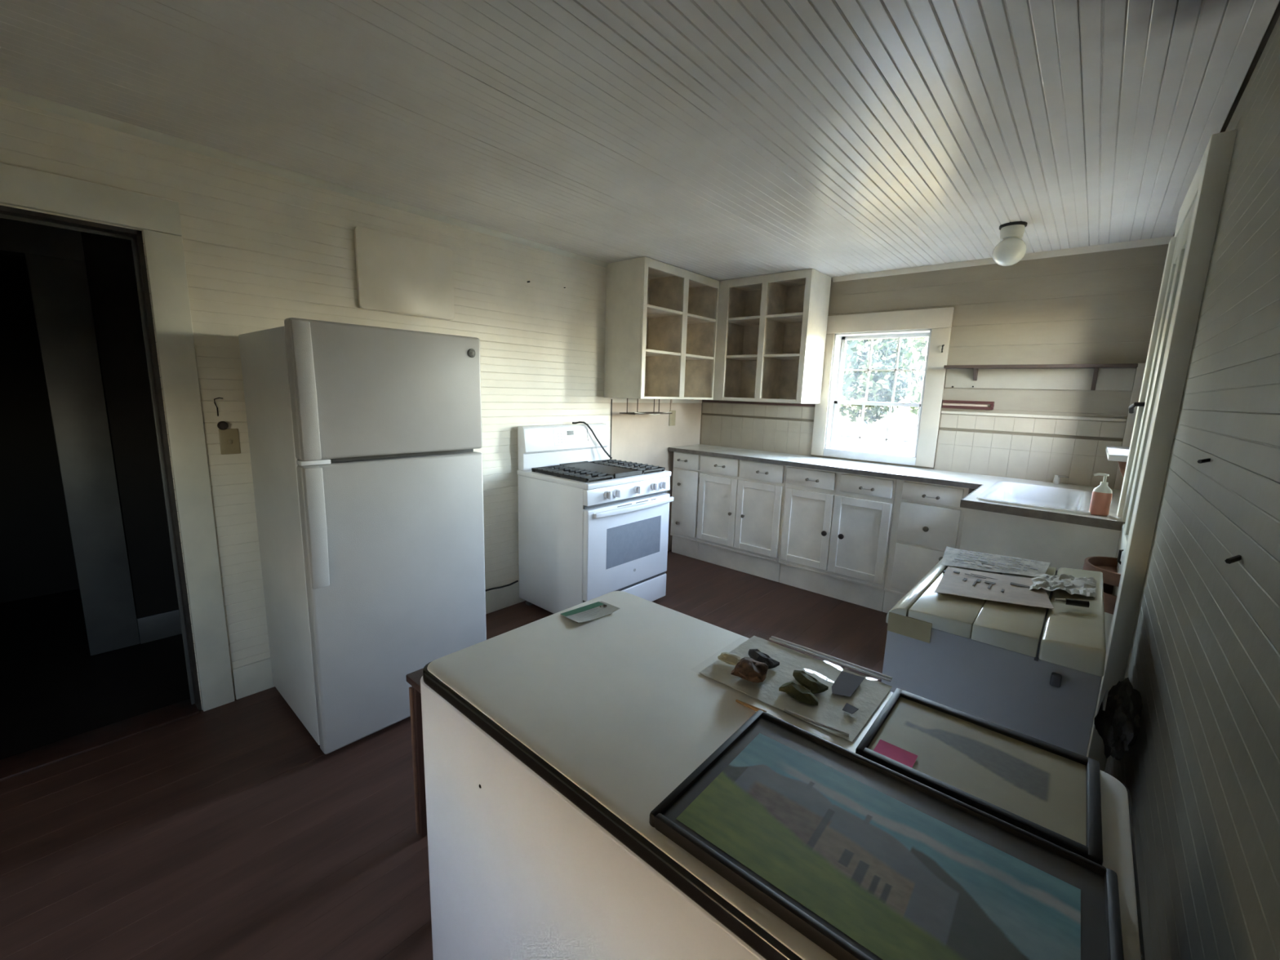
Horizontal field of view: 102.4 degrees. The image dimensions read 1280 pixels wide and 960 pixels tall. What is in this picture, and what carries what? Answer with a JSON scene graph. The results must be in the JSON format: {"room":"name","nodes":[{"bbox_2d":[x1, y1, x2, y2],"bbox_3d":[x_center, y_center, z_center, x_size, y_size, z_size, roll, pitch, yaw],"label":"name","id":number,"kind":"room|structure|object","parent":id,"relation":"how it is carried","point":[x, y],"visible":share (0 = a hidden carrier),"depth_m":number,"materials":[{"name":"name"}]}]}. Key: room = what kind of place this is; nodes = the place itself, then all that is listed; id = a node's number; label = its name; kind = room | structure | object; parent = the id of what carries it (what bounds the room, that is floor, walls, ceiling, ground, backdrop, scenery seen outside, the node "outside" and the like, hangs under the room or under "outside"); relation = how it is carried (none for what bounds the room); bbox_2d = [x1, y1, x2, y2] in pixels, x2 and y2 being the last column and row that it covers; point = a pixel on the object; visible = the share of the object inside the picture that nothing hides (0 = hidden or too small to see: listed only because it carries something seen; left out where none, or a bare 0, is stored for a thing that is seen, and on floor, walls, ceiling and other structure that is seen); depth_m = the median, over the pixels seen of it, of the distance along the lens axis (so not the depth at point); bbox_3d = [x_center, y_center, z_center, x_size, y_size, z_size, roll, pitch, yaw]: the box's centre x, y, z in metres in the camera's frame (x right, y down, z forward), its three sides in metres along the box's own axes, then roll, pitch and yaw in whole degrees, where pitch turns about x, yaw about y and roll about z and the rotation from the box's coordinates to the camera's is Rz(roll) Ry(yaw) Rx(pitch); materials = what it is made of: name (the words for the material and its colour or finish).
{"room":"kitchen","nodes":[
{"label":"kitchen","id":0,"kind":"room"},
{"bbox_2d":[0,231,178,663],"bbox_3d":[-2.265,-0.411,3.607,2.290,2.605,5.930,10,13,40],"label":"wall","id":1,"kind":"structure","parent":0,"point":[42,611],"depth_m":3.09,"materials":[{"name":"black paint"}]},
{"bbox_2d":[0,217,140,655],"bbox_3d":[-3.112,-0.088,2.247,0.020,2.140,1.140,10,13,40],"label":"trim","id":2,"kind":"structure","parent":1,"relation":"attached to","point":[55,257],"depth_m":2.57,"materials":[{"name":"paint"}]},
{"bbox_2d":[137,608,182,644],"bbox_3d":[-1.515,0.629,4.256,0.018,0.149,3.800,10,13,40],"label":"baseboard","id":3,"kind":"structure","parent":1,"relation":"attached to","point":[154,627],"depth_m":2.90,"materials":[{"name":"paint"}]},
{"bbox_2d":[0,97,702,710],"bbox_3d":[-1.346,-0.257,2.835,0.130,2.382,5.940,10,13,40],"label":"wall","id":4,"kind":"structure","parent":0,"point":[262,250],"depth_m":2.40,"materials":[{"name":"beige paint"}]},
{"bbox_2d":[0,162,235,781],"bbox_3d":[-2.265,0.022,1.805,0.154,2.134,1.154,10,13,40],"label":"trim","id":5,"kind":"structure","parent":4,"relation":"attached to","point":[159,219],"depth_m":2.07,"materials":[{"name":"white paint"}]},
{"bbox_2d":[213,397,222,416],"bbox_3d":[-1.791,-0.311,2.188,0.022,0.080,0.040,0,10,-10],"label":"wire hook","id":6,"kind":"object","parent":4,"relation":"attached to","point":[217,397],"visible":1,"depth_m":2.19,"materials":[{"name":"black metal"}]},
{"bbox_2d":[217,421,228,430],"bbox_3d":[-1.781,-0.233,2.194,0.048,0.038,0.038,10,13,40],"label":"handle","id":7,"kind":"object","parent":4,"relation":"attached to","point":[222,425],"visible":1,"depth_m":2.18,"materials":[{"name":"black metal"}]},
{"bbox_2d":[218,428,240,454],"bbox_3d":[-1.778,-0.166,2.234,0.019,0.110,0.068,10,13,40],"label":"light switch","id":8,"kind":"object","parent":4,"relation":"attached to","point":[229,442],"visible":1,"depth_m":2.23,"materials":[{"name":"beige plastic"}]},
{"bbox_2d":[0,86,608,267],"bbox_3d":[-1.253,-1.389,2.588,0.022,0.030,5.700,10,13,40],"label":"trim","id":9,"kind":"structure","parent":4,"relation":"attached to","point":[7,94],"depth_m":2.15,"materials":[{"name":"white paint"}]},
{"bbox_2d":[232,581,525,699],"bbox_3d":[-1.061,0.808,3.275,0.016,0.150,2.440,10,13,40],"label":"baseboard","id":10,"kind":"structure","parent":4,"relation":"attached to","point":[256,677],"depth_m":2.45,"materials":[{"name":"white paint"}]},
{"bbox_2d":[354,226,454,319],"bbox_3d":[-1.215,-1.065,2.699,0.020,0.383,0.505,10,13,40],"label":"board","id":11,"kind":"object","parent":4,"relation":"attached to","point":[396,273],"visible":1,"depth_m":2.67,"materials":[{"name":"beige paint"}]},
{"bbox_2d":[485,580,518,591],"bbox_3d":[-0.929,0.699,3.390,0.036,0.029,0.293,10,13,40],"label":"gas line","id":12,"kind":"object","parent":4,"relation":"attached to","point":[516,581],"visible":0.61,"depth_m":3.39,"materials":[{"name":"black rubber"}]},
{"bbox_2d":[609,399,612,459],"bbox_3d":[-0.238,0.063,4.084,0.006,1.392,0.006,10,13,40],"label":"trim","id":13,"kind":"structure","parent":4,"relation":"attached to","point":[611,399],"depth_m":4.00,"materials":[{"name":"white wood"}]},
{"bbox_2d":[604,256,719,399],"bbox_3d":[0.199,-1.125,4.060,0.370,0.957,0.968,10,13,40],"label":"upper cabinet","id":14,"kind":"object","parent":4,"relation":"attached to","point":[661,319],"visible":0.98,"depth_m":3.95,"materials":[{"name":"paint"}]},
{"bbox_2d":[619,398,672,414],"bbox_3d":[0.054,-0.580,4.057,0.168,0.126,0.456,10,13,40],"label":"rack","id":15,"kind":"object","parent":14,"relation":"hanging from","point":[627,412],"visible":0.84,"depth_m":4.00,"materials":[{"name":"white metal"}]},
{"bbox_2d":[619,412,672,414],"bbox_3d":[0.052,-0.527,4.067,0.165,0.008,0.455,10,13,40],"label":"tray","id":16,"kind":"object","parent":15,"relation":"on","point":[630,413],"depth_m":3.98,"materials":[{"name":"silver metal"}]},
{"bbox_2d":[645,351,675,356],"bbox_3d":[0.035,-0.966,3.915,0.332,0.018,0.456,10,13,40],"label":"shelf","id":17,"kind":"object","parent":14,"relation":"attached to","point":[647,353],"depth_m":3.89,"materials":[{"name":"white wood"}]},
{"bbox_2d":[646,307,679,318],"bbox_3d":[0.044,-1.264,3.864,0.332,0.018,0.456,10,13,40],"label":"shelf","id":18,"kind":"object","parent":14,"relation":"attached to","point":[652,313],"depth_m":3.88,"materials":[{"name":"white wood"}]},
{"bbox_2d":[685,356,711,359],"bbox_3d":[0.337,-1.015,4.256,0.332,0.018,0.428,10,13,40],"label":"shelf","id":19,"kind":"object","parent":14,"relation":"attached to","point":[686,357],"depth_m":4.23,"materials":[{"name":"white wood"}]},
{"bbox_2d":[687,316,714,324],"bbox_3d":[0.346,-1.314,4.204,0.332,0.018,0.428,10,13,40],"label":"shelf","id":20,"kind":"object","parent":14,"relation":"attached to","point":[691,320],"depth_m":4.21,"materials":[{"name":"white wood"}]},
{"bbox_2d":[668,399,675,426],"bbox_3d":[0.290,-0.600,4.557,0.010,0.239,0.086,10,13,40],"label":"wall outlet","id":21,"kind":"object","parent":4,"relation":"attached to","point":[672,416],"visible":0.79,"depth_m":4.55,"materials":[{"name":"paint"}]},
{"bbox_2d":[0,550,888,959],"bbox_3d":[-0.694,1.102,2.374,4.210,0.100,5.820,10,13,40],"label":"floor","id":22,"kind":"structure","parent":0,"point":[225,832],"depth_m":1.75,"materials":[{"name":"red paint"}]},
{"bbox_2d":[238,317,486,754],"bbox_3d":[-1.213,0.194,2.343,0.736,1.668,0.720,10,13,40],"label":"refrigerator","id":23,"kind":"object","parent":22,"relation":"on","point":[367,477],"visible":0.98,"depth_m":2.05,"materials":[{"name":"white metal"}]},
{"bbox_2d":[405,667,426,837],"bbox_3d":[-0.503,0.892,1.654,0.350,0.570,0.315,10,13,40],"label":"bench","id":24,"kind":"object","parent":22,"relation":"on","point":[413,678],"visible":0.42,"depth_m":1.63,"materials":[{"name":"brown wood"}]},
{"bbox_2d":[516,422,673,613],"bbox_3d":[-0.285,0.256,3.482,0.722,1.214,0.790,10,13,40],"label":"gas range","id":25,"kind":"object","parent":22,"relation":"on","point":[591,526],"visible":0.99,"depth_m":3.28,"materials":[{"name":"white metal"}]},
{"bbox_2d":[557,432,580,443],"bbox_3d":[-0.491,-0.294,3.568,0.012,0.065,0.197,10,13,40],"label":"print","id":26,"kind":"object","parent":25,"relation":"attached to","point":[562,437],"depth_m":3.57},
{"bbox_2d":[572,421,612,458],"bbox_3d":[-0.340,-0.285,3.724,0.306,0.278,0.043,-2,11,-22],"label":"power cord","id":27,"kind":"object","parent":25,"relation":"on","point":[578,422],"visible":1,"depth_m":3.71,"materials":[{"name":"black rubber"}]},
{"bbox_2d":[516,462,671,489],"bbox_3d":[-0.296,-0.045,3.441,0.678,0.035,0.780,10,13,40],"label":"cooktop","id":28,"kind":"object","parent":25,"relation":"in","point":[562,481],"depth_m":3.24,"materials":[{"name":"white metal"}]},
{"bbox_2d":[670,451,701,559],"bbox_3d":[0.523,0.204,4.721,0.293,0.943,0.488,10,13,40],"label":"base cabinet","id":29,"kind":"object","parent":22,"relation":"on","point":[686,466],"visible":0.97,"depth_m":4.55,"materials":[{"name":"beige paint"}]},
{"bbox_2d":[696,454,786,582],"bbox_3d":[0.928,0.277,4.374,0.780,0.943,0.488,10,13,40],"label":"base cabinet","id":30,"kind":"object","parent":22,"relation":"on","point":[740,503],"visible":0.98,"depth_m":4.19,"materials":[{"name":"beige paint"}]},
{"bbox_2d":[420,591,1145,959],"bbox_3d":[0.137,0.863,1.022,1.129,0.880,0.616,10,13,40],"label":"base cabinet","id":31,"kind":"object","parent":22,"relation":"on","point":[551,744],"visible":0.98,"depth_m":0.90,"materials":[{"name":"white wood"}]},
{"bbox_2d":[560,600,619,622],"bbox_3d":[-0.130,0.345,1.355,0.136,0.007,0.080,-7,13,-42],"label":"card","id":32,"kind":"object","parent":31,"relation":"on","point":[597,610],"visible":1,"depth_m":1.35,"materials":[{"name":"paper"}]},
{"bbox_2d":[735,699,766,712],"bbox_3d":[0.208,0.424,0.965,0.060,0.009,0.010,10,13,40],"label":"wooden stick","id":33,"kind":"object","parent":31,"relation":"on","point":[752,707],"visible":0.81,"depth_m":0.96,"materials":[{"name":"brown wood"}]},
{"bbox_2d":[699,635,892,742],"bbox_3d":[0.319,0.412,1.065,0.315,0.003,0.232,10,13,40],"label":"tray","id":34,"kind":"object","parent":31,"relation":"on","point":[870,693],"visible":0.83,"depth_m":1.03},
{"bbox_2d":[717,652,741,665],"bbox_3d":[0.197,0.386,1.116,0.060,0.017,0.042,10,13,40],"label":"rock","id":35,"kind":"object","parent":34,"relation":"on","point":[730,659],"visible":0.85,"depth_m":1.11,"materials":[{"name":"stone"}]},
{"bbox_2d":[730,657,768,683],"bbox_3d":[0.230,0.387,1.057,0.069,0.036,0.075,10,13,40],"label":"rock","id":36,"kind":"object","parent":34,"relation":"on","point":[748,668],"visible":1,"depth_m":1.04,"materials":[{"name":"brown stone"}]},
{"bbox_2d":[748,648,779,669],"bbox_3d":[0.263,0.386,1.126,0.042,0.016,0.077,-5,12,-33],"label":"rock","id":37,"kind":"object","parent":34,"relation":"on","point":[755,654],"visible":0.87,"depth_m":1.11,"materials":[{"name":"grey stone"}]},
{"bbox_2d":[768,635,893,736],"bbox_3d":[0.321,0.406,1.074,0.336,0.008,0.270,10,13,40],"label":"plastic bag","id":38,"kind":"object","parent":34,"relation":"on","point":[846,683],"visible":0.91,"depth_m":1.06,"materials":[{"name":"plastic"}]},
{"bbox_2d":[778,680,817,705],"bbox_3d":[0.309,0.410,0.995,0.043,0.016,0.077,-4,12,-32],"label":"rock","id":39,"kind":"object","parent":38,"relation":"on","point":[796,691],"visible":1,"depth_m":0.99,"materials":[{"name":"green stone"}]},
{"bbox_2d":[792,670,828,693],"bbox_3d":[0.343,0.403,1.046,0.042,0.015,0.079,-2,10,-20],"label":"rock","id":40,"kind":"object","parent":38,"relation":"on","point":[806,680],"visible":0.98,"depth_m":1.03,"materials":[{"name":"green stone"}]},
{"bbox_2d":[831,671,864,697],"bbox_3d":[0.415,0.413,1.042,0.047,0.001,0.104,10,13,40],"label":"print","id":41,"kind":"object","parent":38,"relation":"on","point":[846,683],"depth_m":1.04},
{"bbox_2d":[842,702,858,714],"bbox_3d":[0.392,0.426,0.959,0.024,0.001,0.028,10,13,40],"label":"print","id":42,"kind":"object","parent":38,"relation":"on","point":[847,708],"depth_m":0.96},
{"bbox_2d":[648,709,1124,959],"bbox_3d":[0.297,0.473,0.663,0.487,0.020,0.324,10,13,40],"label":"framed picture","id":43,"kind":"object","parent":31,"relation":"on","point":[864,859],"visible":1,"depth_m":0.64,"materials":[{"name":"paper"}]},
{"bbox_2d":[855,688,1102,865],"bbox_3d":[0.545,0.453,0.836,0.306,0.016,0.245,10,13,40],"label":"framed picture","id":44,"kind":"object","parent":31,"relation":"on","point":[1051,793],"visible":1,"depth_m":0.81,"materials":[{"name":"beige paper"}]},
{"bbox_2d":[873,739,917,768],"bbox_3d":[0.414,0.444,0.836,0.058,0.003,0.037,10,13,40],"label":"sticky note","id":45,"kind":"object","parent":44,"relation":"on","point":[902,756],"visible":1,"depth_m":0.84,"materials":[{"name":"pink paper"}]},
{"bbox_2d":[778,465,896,611],"bbox_3d":[1.513,0.382,3.870,0.774,0.943,0.488,10,13,40],"label":"base cabinet","id":46,"kind":"object","parent":22,"relation":"on","point":[837,526],"visible":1,"depth_m":3.69,"materials":[{"name":"beige paint"}]},
{"bbox_2d":[668,444,1125,530],"bbox_3d":[1.321,-0.062,3.551,2.984,0.038,1.148,10,13,40],"label":"countertop","id":47,"kind":"structure","parent":46,"relation":"on","point":[980,482],"depth_m":3.33,"materials":[{"name":"laminate"}]},
{"bbox_2d":[976,480,1092,514],"bbox_3d":[2.099,0.155,2.739,0.442,0.165,0.802,10,13,40],"label":"sink","id":48,"kind":"object","parent":47,"relation":"in","point":[1037,496],"visible":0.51,"depth_m":2.95,"materials":[{"name":"ceramic"}]},
{"bbox_2d":[1053,475,1068,484],"bbox_3d":[2.570,-0.002,3.146,0.031,0.056,0.077,-2,11,-23],"label":"tap","id":49,"kind":"object","parent":47,"relation":"on","point":[1056,478],"visible":1,"depth_m":3.15,"materials":[{"name":"metal"}]},
{"bbox_2d":[1088,472,1112,515],"bbox_3d":[2.057,0.063,2.297,0.075,0.188,0.051,10,13,40],"label":"soap dispenser","id":50,"kind":"object","parent":47,"relation":"on","point":[1101,496],"visible":0.99,"depth_m":2.28,"materials":[{"name":"pink plastic"}]},
{"bbox_2d":[1088,491,1112,515],"bbox_3d":[2.058,0.105,2.302,0.068,0.103,0.051,10,13,40],"label":"bottle","id":51,"kind":"object","parent":50,"relation":"attached to","point":[1100,501],"depth_m":2.28,"materials":[{"name":"plastic"}]},
{"bbox_2d":[882,479,975,613],"bbox_3d":[1.960,0.462,3.486,0.410,0.943,0.488,10,13,40],"label":"base cabinet","id":52,"kind":"object","parent":22,"relation":"on","point":[927,518],"visible":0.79,"depth_m":3.33,"materials":[{"name":"beige paint"}]},
{"bbox_2d":[880,558,1106,756],"bbox_3d":[1.128,0.766,1.688,0.474,0.904,0.767,10,13,40],"label":"base cabinet","id":53,"kind":"object","parent":22,"relation":"on","point":[1037,673],"visible":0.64,"depth_m":1.36,"materials":[{"name":"white wood"}]},
{"bbox_2d":[933,566,1053,608],"bbox_3d":[1.089,0.328,1.607,0.286,0.018,0.302,8,11,31],"label":"paper","id":54,"kind":"object","parent":53,"relation":"on","point":[954,581],"visible":0.98,"depth_m":1.58,"materials":[{"name":"paper"}]},
{"bbox_2d":[940,546,1050,577],"bbox_3d":[1.248,0.294,1.837,0.325,0.021,0.284,10,13,40],"label":"sheet","id":55,"kind":"object","parent":53,"relation":"on","point":[953,557],"visible":1,"depth_m":1.83,"materials":[{"name":"paper"}]},
{"bbox_2d":[1029,573,1096,597],"bbox_3d":[1.316,0.322,1.602,0.158,0.021,0.250,10,13,40],"label":"tissue paper","id":56,"kind":"object","parent":53,"relation":"on","point":[1084,586],"visible":1,"depth_m":1.59,"materials":[{"name":"white paper"}]},
{"bbox_2d":[1054,598,1089,607],"bbox_3d":[1.203,0.340,1.436,0.075,0.021,0.018,7,11,29],"label":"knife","id":57,"kind":"object","parent":53,"relation":"on","point":[1065,601],"visible":1,"depth_m":1.43,"materials":[{"name":"black plastic"}]},
{"bbox_2d":[960,507,1120,570],"bbox_3d":[2.052,0.597,2.720,0.577,0.943,0.655,10,13,40],"label":"base cabinet","id":58,"kind":"object","parent":22,"relation":"on","point":[1061,544],"visible":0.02,"depth_m":2.41,"materials":[{"name":"beige paint"}]},
{"bbox_2d":[0,0,1279,280],"bbox_3d":[-0.602,-1.346,2.017,4.550,0.121,5.980,10,13,40],"label":"ceiling","id":59,"kind":"structure","parent":0,"point":[717,140],"depth_m":1.65,"materials":[{"name":"paint"}]},
{"bbox_2d":[992,221,1027,266],"bbox_3d":[1.929,-1.223,2.683,0.148,0.199,0.148,10,13,40],"label":"ceiling light","id":60,"kind":"object","parent":59,"relation":"attached to","point":[1011,250],"visible":1,"depth_m":2.64,"materials":[{"name":"white glass"}]},
{"bbox_2d":[699,235,1174,488],"bbox_3d":[1.759,-0.362,3.993,3.270,2.381,0.140,10,13,40],"label":"wall","id":61,"kind":"structure","parent":0,"point":[1094,308],"depth_m":3.19,"materials":[{"name":"beige paint"}]},
{"bbox_2d":[700,400,815,456],"bbox_3d":[1.000,-0.473,4.550,1.096,0.420,0.008,10,13,40],"label":"backsplash","id":62,"kind":"structure","parent":61,"relation":"attached to","point":[788,442],"depth_m":4.51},
{"bbox_2d":[713,268,831,403],"bbox_3d":[1.050,-1.116,4.159,0.780,0.957,0.380,10,13,40],"label":"upper cabinet","id":63,"kind":"object","parent":61,"relation":"attached to","point":[771,329],"visible":1,"depth_m":4.16,"materials":[{"name":"paint"}]},
{"bbox_2d":[726,357,756,360],"bbox_3d":[0.924,-1.019,4.296,0.366,0.017,0.342,10,13,40],"label":"shelf","id":64,"kind":"object","parent":63,"relation":"attached to","point":[727,358],"depth_m":4.36,"materials":[{"name":"white wood"}]},
{"bbox_2d":[728,318,759,325],"bbox_3d":[0.933,-1.308,4.246,0.366,0.017,0.342,10,13,40],"label":"shelf","id":65,"kind":"object","parent":63,"relation":"attached to","point":[731,322],"depth_m":4.24,"materials":[{"name":"white wood"}]},
{"bbox_2d":[764,356,799,359],"bbox_3d":[1.200,-0.969,4.059,0.336,0.017,0.342,10,13,40],"label":"shelf","id":66,"kind":"object","parent":63,"relation":"attached to","point":[765,357],"depth_m":4.11,"materials":[{"name":"white wood"}]},
{"bbox_2d":[767,315,802,323],"bbox_3d":[1.209,-1.259,4.008,0.336,0.017,0.342,10,13,40],"label":"shelf","id":67,"kind":"object","parent":63,"relation":"attached to","point":[771,318],"depth_m":4.01,"materials":[{"name":"white wood"}]},
{"bbox_2d":[810,306,994,467],"bbox_3d":[1.909,-0.670,3.785,1.197,1.088,0.206,10,13,40],"label":"window","id":68,"kind":"structure","parent":61,"relation":"in","point":[935,324],"depth_m":3.80,"materials":[{"name":"beige paint"}]},
{"bbox_2d":[832,235,1173,282],"bbox_3d":[2.176,-1.415,3.360,1.850,0.034,0.024,10,13,40],"label":"trim","id":69,"kind":"structure","parent":61,"relation":"attached to","point":[1164,240],"depth_m":3.16,"materials":[{"name":"beige paint"}]},
{"bbox_2d":[933,410,1126,488],"bbox_3d":[2.442,-0.212,3.306,0.945,0.416,0.014,10,13,40],"label":"backsplash","id":70,"kind":"structure","parent":61,"relation":"attached to","point":[1081,470],"depth_m":3.28,"materials":[{"name":"white tile"}]},
{"bbox_2d":[943,363,1137,391],"bbox_3d":[2.424,-0.638,3.195,0.945,0.147,0.109,10,13,40],"label":"wall shelf","id":71,"kind":"object","parent":61,"relation":"attached to","point":[1108,377],"visible":1,"depth_m":3.18,"materials":[{"name":"white wood"}]},
{"bbox_2d":[1113,363,1145,489],"bbox_3d":[2.823,-0.300,2.957,0.052,0.725,0.012,10,13,40],"label":"trim","id":72,"kind":"structure","parent":61,"relation":"attached to","point":[1140,369],"depth_m":2.95,"materials":[{"name":"beige paint"}]},
{"bbox_2d":[1104,15,1279,959],"bbox_3d":[1.013,0.166,0.806,0.130,2.382,5.940,10,13,40],"label":"wall","id":73,"kind":"structure","parent":0,"point":[1201,774],"depth_m":0.90,"materials":[{"name":"grey paint"}]},
{"bbox_2d":[1093,677,1142,760],"bbox_3d":[1.209,0.602,1.300,0.085,0.202,0.222,10,13,40],"label":"cloth bundle","id":74,"kind":"object","parent":73,"relation":"hanging from","point":[1118,726],"visible":0.94,"depth_m":1.25,"materials":[{"name":"black fabric"}]},
{"bbox_2d":[1102,689,1108,711],"bbox_3d":[1.128,0.525,1.248,0.004,0.050,0.050,10,13,40],"label":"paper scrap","id":75,"kind":"object","parent":74,"relation":"on","point":[1104,700],"visible":1,"depth_m":1.23,"materials":[{"name":"grey paper"}]},
{"bbox_2d":[1106,261,1165,462],"bbox_3d":[2.478,-0.560,2.447,0.265,1.080,0.710,10,13,40],"label":"window","id":76,"kind":"structure","parent":73,"relation":"in","point":[1114,453],"depth_m":2.44,"materials":[{"name":"white paint"}]},
{"bbox_2d":[1117,461,1126,477],"bbox_3d":[2.224,-0.031,2.359,0.067,0.110,0.070,10,13,40],"label":"bracket","id":77,"kind":"object","parent":76,"relation":"attached to","point":[1122,464],"visible":0.28,"depth_m":2.34,"materials":[{"name":"brown wood"}]},
{"bbox_2d":[1086,128,1237,771],"bbox_3d":[1.922,0.052,1.997,0.114,2.255,0.805,10,13,40],"label":"door","id":78,"kind":"structure","parent":73,"relation":"in","point":[1188,254],"depth_m":1.71,"materials":[{"name":"white paint"}]},
{"bbox_2d":[1082,549,1123,614],"bbox_3d":[1.815,0.361,2.013,0.127,0.234,0.290,10,13,40],"label":"stool","id":79,"kind":"object","parent":78,"relation":"attached to","point":[1107,566],"visible":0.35,"depth_m":1.96,"materials":[{"name":"brown wood"}]},
{"bbox_2d":[1197,457,1210,463],"bbox_3d":[1.201,-0.041,1.095,0.034,0.010,0.008,-1,10,-17],"label":"nail","id":80,"kind":"object","parent":73,"relation":"attached to","point":[1204,460],"visible":0.95,"depth_m":1.09,"materials":[{"name":"black metal"}]},
{"bbox_2d":[1224,555,1241,564],"bbox_3d":[0.910,0.121,0.788,0.029,0.011,0.008,-1,10,-17],"label":"nail","id":81,"kind":"object","parent":73,"relation":"attached to","point":[1237,557],"visible":1,"depth_m":0.79,"materials":[{"name":"black metal"}]},
{"label":"outside","id":82,"kind":"structure","parent":0,"visible":0},
{"bbox_2d":[835,414,917,454],"bbox_3d":[6.297,0.865,7.986,85.000,0.120,100.000,10,13,40],"label":"ground","id":83,"kind":"structure","parent":82,"point":[902,428],"depth_m":28.56,"materials":[{"name":"white plant"}]},
{"bbox_2d":[840,339,861,398],"bbox_3d":[3.720,-2.827,13.058,3.345,5.279,3.442,10,13,40],"label":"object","id":84,"kind":"object","parent":83,"relation":"on","point":[847,375],"visible":0.02,"depth_m":12.46,"materials":[{"name":"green plant"}]},
{"bbox_2d":[842,341,897,423],"bbox_3d":[16.603,-8.232,38.506,5.250,8.051,5.102,0,10,-12],"label":"tree","id":85,"kind":"object","parent":83,"relation":"on","point":[878,341],"visible":0.02,"depth_m":37.72,"materials":[{"name":"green plant"}]},
{"bbox_2d":[838,337,913,447],"bbox_3d":[8.936,-3.954,20.398,3.318,5.314,3.284,-1,10,-18],"label":"tree","id":86,"kind":"object","parent":83,"relation":"on","point":[880,382],"visible":0.49,"depth_m":19.65,"materials":[{"name":"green plant"}]},
{"bbox_2d":[855,342,913,430],"bbox_3d":[14.816,-5.811,31.653,3.588,5.502,3.486,2,10,1],"label":"tree","id":87,"kind":"object","parent":83,"relation":"on","point":[877,425],"visible":0.07,"depth_m":31.10,"materials":[{"name":"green plant"}]},
{"bbox_2d":[900,337,928,417],"bbox_3d":[10.016,-3.122,16.209,3.319,5.169,3.226,-5,12,-33],"label":"tree","id":88,"kind":"object","parent":83,"relation":"on","point":[921,345],"visible":0.06,"depth_m":16.57,"materials":[{"name":"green plant"}]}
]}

